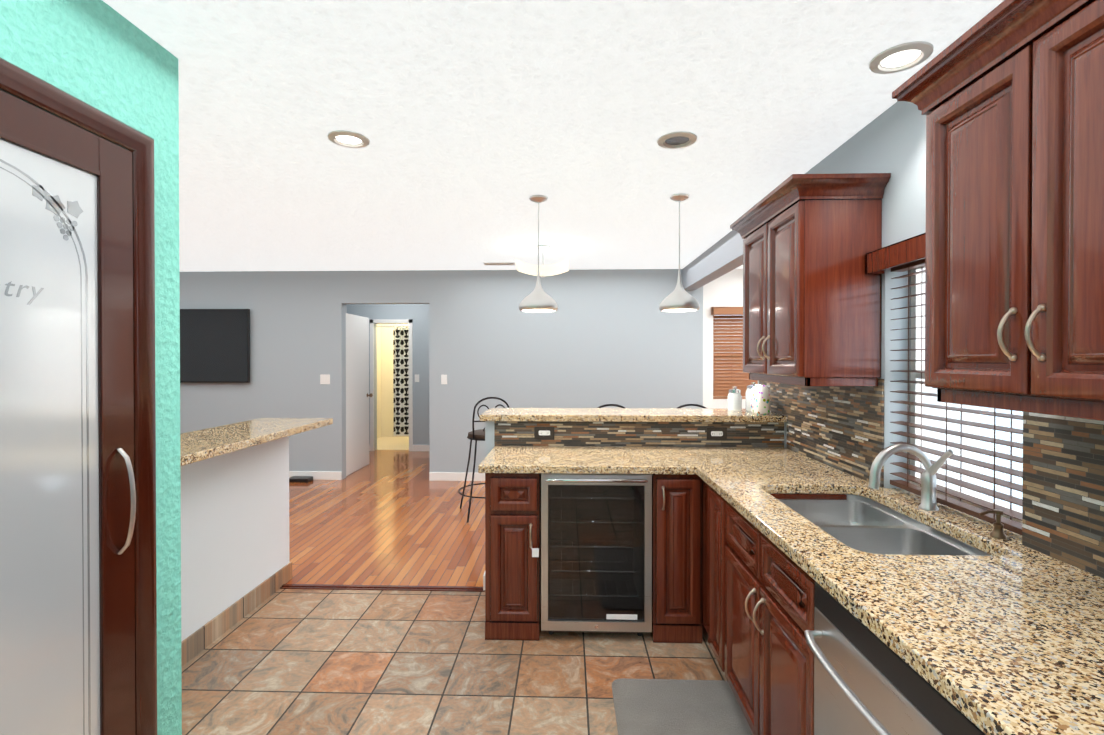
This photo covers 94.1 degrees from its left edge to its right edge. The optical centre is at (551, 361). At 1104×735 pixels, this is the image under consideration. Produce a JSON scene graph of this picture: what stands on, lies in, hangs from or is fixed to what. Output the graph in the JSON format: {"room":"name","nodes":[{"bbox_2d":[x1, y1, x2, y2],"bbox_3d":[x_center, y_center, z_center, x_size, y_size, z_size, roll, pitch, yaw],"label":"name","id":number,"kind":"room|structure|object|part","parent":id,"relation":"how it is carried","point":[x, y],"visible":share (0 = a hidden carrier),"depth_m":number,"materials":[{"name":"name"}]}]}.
{"room":"kitchen","nodes":[
{"label":"kitchen","id":0,"kind":"room"},
{"bbox_2d":[0,0,181,734],"bbox_3d":[-1.679,0.210,-0.178,0.600,2.530,4.020,0,0,2],"label":"wall","id":1,"kind":"structure","parent":0,"point":[102,55],"depth_m":1.72,"materials":[{"name":"teal paint"}]},
{"bbox_2d":[0,57,156,734],"bbox_3d":[-1.320,0.368,1.208,0.030,2.185,0.950,0,0,2],"label":"door frame","id":2,"kind":"structure","parent":1,"relation":"in","point":[25,86],"depth_m":1.63,"materials":[{"name":"brown wood"}]},
{"bbox_2d":[0,90,135,734],"bbox_3d":[-1.302,0.404,1.208,0.066,2.110,0.802,0,0,2],"label":"door leaf","id":3,"kind":"structure","parent":2,"relation":"attached to","point":[41,636],"depth_m":1.39,"materials":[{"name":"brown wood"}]},
{"bbox_2d":[5,281,43,304],"bbox_3d":[-1.323,-0.176,1.230,0.001,0.064,0.213,0,0,2],"label":"lettering","id":4,"kind":"object","parent":3,"relation":"attached to","point":[9,284],"depth_m":1.28,"materials":[{"name":"grey"}]},
{"bbox_2d":[0,159,90,734],"bbox_3d":[-1.324,0.335,1.208,0.001,1.648,0.508,0,0,2],"label":"decorative border","id":5,"kind":"object","parent":3,"relation":"attached to","point":[55,205],"depth_m":1.44,"materials":[{"name":"grey"}]},
{"bbox_3d":[-1.283,0.420,1.550,0.050,0.321,0.016,0,0,2],"label":"pantry door pull","id":6,"kind":"part","parent":3,"relation":"part of","materials":[{"name":"silver metal"}]},
{"bbox_2d":[180,436,288,641],"bbox_3d":[-1.833,0.940,2.634,0.120,1.030,1.580,0,0,2],"label":"wall","id":7,"kind":"structure","parent":0,"point":[234,526],"depth_m":2.83,"materials":[{"name":"white paint"}]},
{"bbox_2d":[181,562,291,665],"bbox_3d":[-1.832,1.397,2.647,0.142,0.115,1.580,0,0,2],"label":"skirt","id":8,"kind":"object","parent":7,"relation":"attached to","point":[194,644],"visible":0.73,"depth_m":2.82,"materials":[{"name":"tile"}]},
{"bbox_2d":[180,418,332,465],"bbox_3d":[-1.747,0.404,2.662,0.490,0.040,1.630,0,0,2],"label":"granite ledge","id":9,"kind":"object","parent":7,"relation":"on","point":[200,445],"visible":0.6,"depth_m":2.72,"materials":[{"name":"beige stone"}]},
{"bbox_2d":[377,324,381,437],"bbox_3d":[-3.289,0.146,8.961,0.120,2.530,1.350,0,0,2],"label":"wall","id":10,"kind":"structure","parent":0,"point":[378,328],"depth_m":9.54,"materials":[{"name":"beige paint"}]},
{"bbox_2d":[377,326,408,435],"bbox_3d":[-2.544,0.321,8.796,1.360,1.882,0.043,0,0,2],"label":"shower curtain","id":11,"kind":"object","parent":10,"relation":"hanging from","point":[401,374],"visible":0.67,"depth_m":8.80,"materials":[{"name":"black fabric"}]},
{"bbox_2d":[286,450,484,586],"bbox_3d":[-0.651,1.480,3.001,10.720,0.064,10.420,0,0,2],"label":"floor","id":12,"kind":"structure","parent":0,"point":[390,517],"depth_m":4.44,"materials":[{"name":"brown wood"}]},
{"bbox_2d":[289,476,312,482],"bbox_3d":[-3.011,1.403,6.145,0.250,0.046,0.140,0,0,2],"label":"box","id":13,"kind":"object","parent":12,"relation":"on","point":[299,479],"visible":0.85,"depth_m":6.09,"materials":[{"name":"black plastic"}]},
{"bbox_2d":[458,397,508,522],"bbox_3d":[-0.613,0.878,4.887,0.592,1.125,0.593,0,0,2],"label":"bar stool","id":14,"kind":"object","parent":12,"relation":"on","point":[477,435],"visible":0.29,"depth_m":4.71,"materials":[{"name":"grey metal"}]},
{"bbox_2d":[598,404,624,407],"bbox_3d":[0.445,0.883,4.174,0.547,1.125,0.547,0,0,2],"label":"bar stool","id":15,"kind":"object","parent":12,"relation":"on","point":[605,405],"visible":0.04,"depth_m":3.96,"materials":[{"name":"grey metal"}]},
{"bbox_2d":[677,404,705,407],"bbox_3d":[1.106,0.883,4.184,0.547,1.125,0.547,0,0,2],"label":"bar stool","id":16,"kind":"object","parent":12,"relation":"on","point":[685,405],"visible":0.04,"depth_m":3.97,"materials":[{"name":"grey metal"}]},
{"bbox_2d":[347,304,429,450],"bbox_3d":[-2.302,0.151,8.195,2.140,2.530,0.120,0,0,2],"label":"wall","id":17,"kind":"structure","parent":0,"point":[418,314],"depth_m":8.13,"materials":[{"name":"grey paint"}]},
{"bbox_2d":[370,319,412,450],"bbox_3d":[-2.544,0.369,8.137,0.680,2.086,0.015,0,0,2],"label":"door frame","id":18,"kind":"structure","parent":17,"relation":"attached to","point":[373,321],"depth_m":8.13,"materials":[{"name":"white wood"}]},
{"bbox_2d":[415,374,418,381],"bbox_3d":[-2.134,0.257,8.125,0.072,0.118,0.008,0,0,2],"label":"switch plate","id":19,"kind":"object","parent":17,"relation":"attached to","point":[416,377],"visible":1,"depth_m":8.12,"materials":[{"name":"white plastic"}]},
{"bbox_2d":[413,445,429,450],"bbox_3d":[-1.794,1.362,8.121,0.820,0.101,0.015,0,0,2],"label":"baseboard","id":20,"kind":"structure","parent":17,"relation":"attached to","point":[415,447],"depth_m":8.12,"materials":[{"name":"white wood"}]},
{"bbox_2d":[377,437,408,449],"bbox_3d":[-2.537,1.439,9.012,1.620,0.062,1.480,0,0,2],"label":"floor","id":21,"kind":"structure","parent":0,"point":[392,443],"depth_m":8.89,"materials":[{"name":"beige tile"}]},
{"bbox_2d":[381,324,408,436],"bbox_3d":[-2.516,0.141,9.683,1.620,2.530,0.120,0,0,2],"label":"wall","id":22,"kind":"structure","parent":0,"point":[385,409],"depth_m":9.64,"materials":[{"name":"beige paint"}]},
{"bbox_2d":[182,589,726,734],"bbox_3d":[-0.159,1.500,0.525,3.357,0.060,5.500,0,0,2],"label":"floor","id":23,"kind":"structure","parent":0,"point":[327,662],"depth_m":2.43,"materials":[{"name":"tile"}]},
{"bbox_2d":[280,584,484,591],"bbox_3d":[-1.088,1.445,3.291,1.330,0.011,0.048,0,0,2],"label":"trim","id":24,"kind":"structure","parent":23,"relation":"on","point":[385,587],"depth_m":3.28,"materials":[{"name":"brown wood"}]},
{"bbox_2d":[478,408,693,642],"bbox_3d":[0.145,0.892,3.147,1.200,1.118,1.028,0,0,2],"label":"base cabinet","id":25,"kind":"object","parent":23,"relation":"on","point":[657,443],"depth_m":2.68,"materials":[{"name":"brown wood"}]},
{"bbox_2d":[541,473,651,635],"bbox_3d":[0.237,1.017,2.931,0.573,0.872,0.600,0,0,2],"label":"wine cooler","id":26,"kind":"object","parent":23,"relation":"on","point":[596,552],"visible":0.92,"depth_m":2.67,"materials":[{"name":"grey glass"}]},
{"bbox_2d":[612,678,753,734],"bbox_3d":[0.531,1.450,1.847,0.555,0.012,0.985,0,0,2],"label":"rug","id":27,"kind":"object","parent":23,"relation":"on","point":[671,707],"visible":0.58,"depth_m":2.14,"materials":[{"name":"grey fabric"}]},
{"bbox_2d":[662,378,1103,734],"bbox_3d":[1.059,0.769,1.633,0.720,1.385,4.000,0,0,2],"label":"kitchen counter","id":28,"kind":"object","parent":23,"relation":"on","point":[759,529],"depth_m":1.50,"materials":[{"name":"beige stone"}]},
{"bbox_2d":[728,386,741,410],"bbox_3d":[1.245,0.247,3.504,0.092,0.162,0.092,0,0,2],"label":"canister","id":29,"kind":"object","parent":28,"relation":"on","point":[734,399],"visible":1,"depth_m":3.47,"materials":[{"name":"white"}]},
{"bbox_2d":[745,382,755,410],"bbox_3d":[1.365,0.233,3.481,0.102,0.192,0.102,0,0,2],"label":"canister","id":30,"kind":"object","parent":28,"relation":"on","point":[747,398],"visible":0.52,"depth_m":3.46,"materials":[{"name":"white ceramic"}]},
{"bbox_2d":[750,384,769,414],"bbox_3d":[1.328,0.237,3.282,0.080,0.185,0.176,0,0,2],"label":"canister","id":31,"kind":"object","parent":28,"relation":"on","point":[760,400],"visible":1,"depth_m":3.21,"materials":[{"name":"ceramic"}]},
{"bbox_2d":[773,493,991,555],"bbox_3d":[1.107,0.681,1.851,0.475,0.199,0.830,0,0,2],"label":"sink","id":32,"kind":"object","parent":28,"relation":"in","point":[864,522],"depth_m":1.88,"materials":[{"name":"silver metal"}]},
{"bbox_2d":[868,444,952,510],"bbox_3d":[1.291,0.421,1.857,0.247,0.238,0.132,0,0,2],"label":"faucet","id":33,"kind":"object","parent":28,"relation":"on","point":[928,489],"visible":1,"depth_m":1.88,"materials":[{"name":"silver metal"}]},
{"bbox_2d":[979,509,1006,538],"bbox_3d":[1.363,0.500,1.592,0.078,0.084,0.042,0,0,2],"label":"soap dispenser","id":34,"kind":"object","parent":28,"relation":"on","point":[997,532],"visible":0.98,"depth_m":1.58,"materials":[{"name":"brown metal"}]},
{"bbox_2d":[804,582,985,734],"bbox_3d":[0.981,1.032,1.097,0.694,0.868,0.588,0,0,2],"label":"dishwasher","id":35,"kind":"object","parent":23,"relation":"on","point":[867,681],"visible":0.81,"depth_m":1.15,"materials":[{"name":"silver metal"}]},
{"bbox_3d":[0.668,0.721,1.104,0.068,0.018,0.525,0,0,2],"label":"handle","id":36,"kind":"part","parent":35,"relation":"part of","materials":[{"name":"silver metal"}]},
{"bbox_2d":[180,269,744,478],"bbox_3d":[-0.552,0.165,6.210,10.721,2.530,0.120,0,0,2],"label":"wall","id":37,"kind":"structure","parent":0,"point":[598,338],"depth_m":6.16,"materials":[{"name":"grey paint"}]},
{"bbox_2d":[180,309,249,382],"bbox_3d":[-4.433,-0.195,6.236,1.560,0.890,0.060,0,0,2],"label":"tv","id":38,"kind":"object","parent":37,"relation":"attached to","point":[214,345],"visible":0.46,"depth_m":6.20,"materials":[{"name":"black plastic"}]},
{"bbox_2d":[289,471,341,479],"bbox_3d":[-4.213,1.375,6.265,3.340,0.101,0.015,0,0,2],"label":"baseboard","id":39,"kind":"structure","parent":37,"relation":"attached to","point":[317,475],"depth_m":6.21,"materials":[{"name":"white wood"}]},
{"bbox_2d":[320,374,329,383],"bbox_3d":[-2.743,0.210,6.213,0.118,0.118,0.008,0,0,2],"label":"switch plate","id":40,"kind":"object","parent":37,"relation":"attached to","point":[324,378],"visible":1,"depth_m":6.21,"materials":[{"name":"white plastic"}]},
{"bbox_2d":[346,313,372,475],"bbox_3d":[-2.533,0.405,6.744,0.107,2.030,0.800,0,0,2],"label":"door leaf","id":41,"kind":"structure","parent":37,"relation":"in","point":[357,392],"depth_m":6.74,"materials":[{"name":"white wood"}]},
{"bbox_2d":[441,375,446,383],"bbox_3d":[-1.294,0.210,6.168,0.072,0.118,0.008,0,0,2],"label":"switch plate","id":42,"kind":"object","parent":37,"relation":"attached to","point":[443,379],"visible":1,"depth_m":6.17,"materials":[{"name":"white plastic"}]},
{"bbox_2d":[429,472,484,480],"bbox_3d":[0.155,1.376,6.130,3.260,0.101,0.015,0,0,2],"label":"baseboard","id":43,"kind":"structure","parent":37,"relation":"attached to","point":[433,476],"depth_m":6.16,"materials":[{"name":"white wood"}]},
{"bbox_2d":[711,307,757,398],"bbox_3d":[2.505,-0.103,6.071,1.260,1.083,0.183,0,0,2],"label":"window blind","id":44,"kind":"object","parent":37,"relation":"in","point":[725,382],"depth_m":6.10,"materials":[{"name":"brown wood"}]},
{"bbox_3d":[2.507,-0.080,6.146,1.196,1.036,0.033,0,0,2],"label":"frame","id":45,"kind":"part","parent":44,"relation":"part of","materials":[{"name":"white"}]},
{"bbox_2d":[103,0,1003,271],"bbox_3d":[-0.690,-1.122,3.664,10.840,0.080,12.020,0,0,2],"label":"ceiling","id":46,"kind":"structure","parent":0,"point":[477,123],"depth_m":2.25,"materials":[{"name":"white paint"}]},
{"bbox_2d":[327,130,369,147],"bbox_3d":[-0.977,-1.067,2.473,0.190,0.012,0.190,0,0,2],"label":"recessed light","id":47,"kind":"object","parent":46,"relation":"in","point":[349,139],"visible":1,"depth_m":2.47,"materials":[{"name":"white"}]},
{"bbox_2d":[483,262,514,264],"bbox_3d":[-0.587,-1.090,5.723,0.340,0.012,0.120,0,0,2],"label":"ceiling vent","id":48,"kind":"object","parent":46,"relation":"in","point":[506,263],"visible":1,"depth_m":5.68,"materials":[{"name":"white metal"}]},
{"bbox_2d":[519,195,557,312],"bbox_3d":[-0.089,-0.707,3.379,0.258,0.745,0.258,0,0,2],"label":"pendant light","id":49,"kind":"object","parent":46,"relation":"hanging from","point":[538,299],"visible":1,"depth_m":3.32,"materials":[{"name":"silver metal"}]},
{"bbox_2d":[515,245,568,277],"bbox_3d":[-0.084,-0.943,4.838,0.480,0.294,0.480,0,0,2],"label":"ceiling fixture","id":50,"kind":"object","parent":46,"relation":"attached to","point":[550,270],"visible":0.98,"depth_m":4.71,"materials":[{"name":"white metal"}]},
{"bbox_2d":[657,131,696,148],"bbox_3d":[0.604,-1.067,2.484,0.190,0.012,0.190,0,0,2],"label":"recessed light","id":51,"kind":"object","parent":46,"relation":"in","point":[677,139],"visible":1,"depth_m":2.48,"materials":[{"name":"white metal"}]},
{"bbox_2d":[659,193,699,311],"bbox_3d":[0.831,-0.707,3.350,0.258,0.745,0.258,0,0,2],"label":"pendant light","id":52,"kind":"object","parent":46,"relation":"hanging from","point":[679,298],"visible":1,"depth_m":3.29,"materials":[{"name":"silver metal"}]},
{"bbox_2d":[869,41,933,73],"bbox_3d":[1.223,-1.063,1.805,0.190,0.012,0.190,0,0,2],"label":"recessed light","id":53,"kind":"object","parent":46,"relation":"in","point":[901,57],"visible":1,"depth_m":1.80,"materials":[{"name":"white"}]},
{"bbox_2d":[485,421,784,456],"bbox_3d":[0.516,0.911,3.291,1.875,1.079,0.120,0,0,2],"label":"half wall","id":54,"kind":"structure","parent":0,"point":[489,436],"depth_m":3.26,"materials":[{"name":"grey paint"}]},
{"bbox_2d":[483,572,484,589],"bbox_3d":[-0.384,1.398,3.317,0.100,0.096,0.132,0,0,2],"label":"baseboard","id":55,"kind":"structure","parent":54,"relation":"attached to","point":[484,581],"depth_m":3.25,"materials":[{"name":"white wood"}]},
{"bbox_2d":[534,427,553,438],"bbox_3d":[-0.048,0.446,3.232,0.125,0.078,0.008,0,0,2],"label":"outlet","id":56,"kind":"object","parent":54,"relation":"attached to","point":[543,432],"visible":1,"depth_m":3.23,"materials":[{"name":"black plastic"}]},
{"bbox_2d":[707,427,726,439],"bbox_3d":[1.026,0.446,3.199,0.125,0.078,0.008,0,0,2],"label":"outlet","id":57,"kind":"object","parent":54,"relation":"attached to","point":[716,433],"visible":1,"depth_m":3.20,"materials":[{"name":"black plastic"}]},
{"bbox_2d":[682,101,925,487],"bbox_3d":[1.488,0.195,1.901,0.150,2.530,8.370,0,0,2],"label":"wall","id":58,"kind":"structure","parent":0,"point":[892,139],"depth_m":2.19,"materials":[{"name":"grey paint"}]},
{"bbox_2d":[494,378,1103,578],"bbox_3d":[0.495,0.308,1.647,1.815,0.465,4.000,0,0,2],"label":"backsplash","id":59,"kind":"structure","parent":58,"relation":"attached to","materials":[{"name":"tile"}]},
{"bbox_2d":[730,173,890,385],"bbox_3d":[1.229,-0.346,2.580,0.406,0.898,0.836,0,0,2],"label":"upper cabinet","id":60,"kind":"object","parent":58,"relation":"attached to","point":[812,298],"visible":1,"depth_m":2.22,"materials":[{"name":"brown wood"}]},
{"bbox_3d":[1.229,-0.750,2.577,0.406,0.090,0.836,0,0,2],"label":"crown","id":61,"kind":"part","parent":60,"relation":"part of","materials":[{"name":"brown wood"}]},
{"bbox_2d":[866,232,1022,534],"bbox_3d":[1.442,0.030,1.829,0.213,0.988,0.765,0,0,2],"label":"window blind","id":62,"kind":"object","parent":58,"relation":"in","point":[908,254],"depth_m":1.94,"materials":[{"name":"white"}]},
{"bbox_3d":[1.533,0.053,1.853,0.033,0.941,0.676,0,0,2],"label":"frame","id":63,"kind":"part","parent":62,"relation":"part of","materials":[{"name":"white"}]},
{"bbox_2d":[916,0,1103,411],"bbox_3d":[1.211,-0.354,1.110,0.352,0.860,0.660,0,0,2],"label":"upper cabinet","id":64,"kind":"object","parent":58,"relation":"attached to","point":[1006,97],"depth_m":1.14,"materials":[{"name":"brown wood"}]},
{"bbox_3d":[1.174,-0.737,0.807,0.406,0.090,1.378,0,0,2],"label":"crown","id":65,"kind":"part","parent":64,"relation":"part of","materials":[{"name":"brown wood"}]},
{"bbox_2d":[923,269,980,496],"bbox_3d":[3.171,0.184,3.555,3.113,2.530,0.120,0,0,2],"label":"window pane","id":66,"kind":"structure","parent":0,"point":[935,411],"depth_m":3.51,"materials":[{"name":"white"}]},
{"label":"outside","id":67,"kind":"structure","parent":0,"visible":0},
{"bbox_2d":[714,315,1022,511],"bbox_3d":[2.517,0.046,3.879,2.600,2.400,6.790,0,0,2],"label":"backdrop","id":68,"kind":"structure","parent":67,"point":[986,459],"depth_m":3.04,"materials":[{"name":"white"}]}
]}

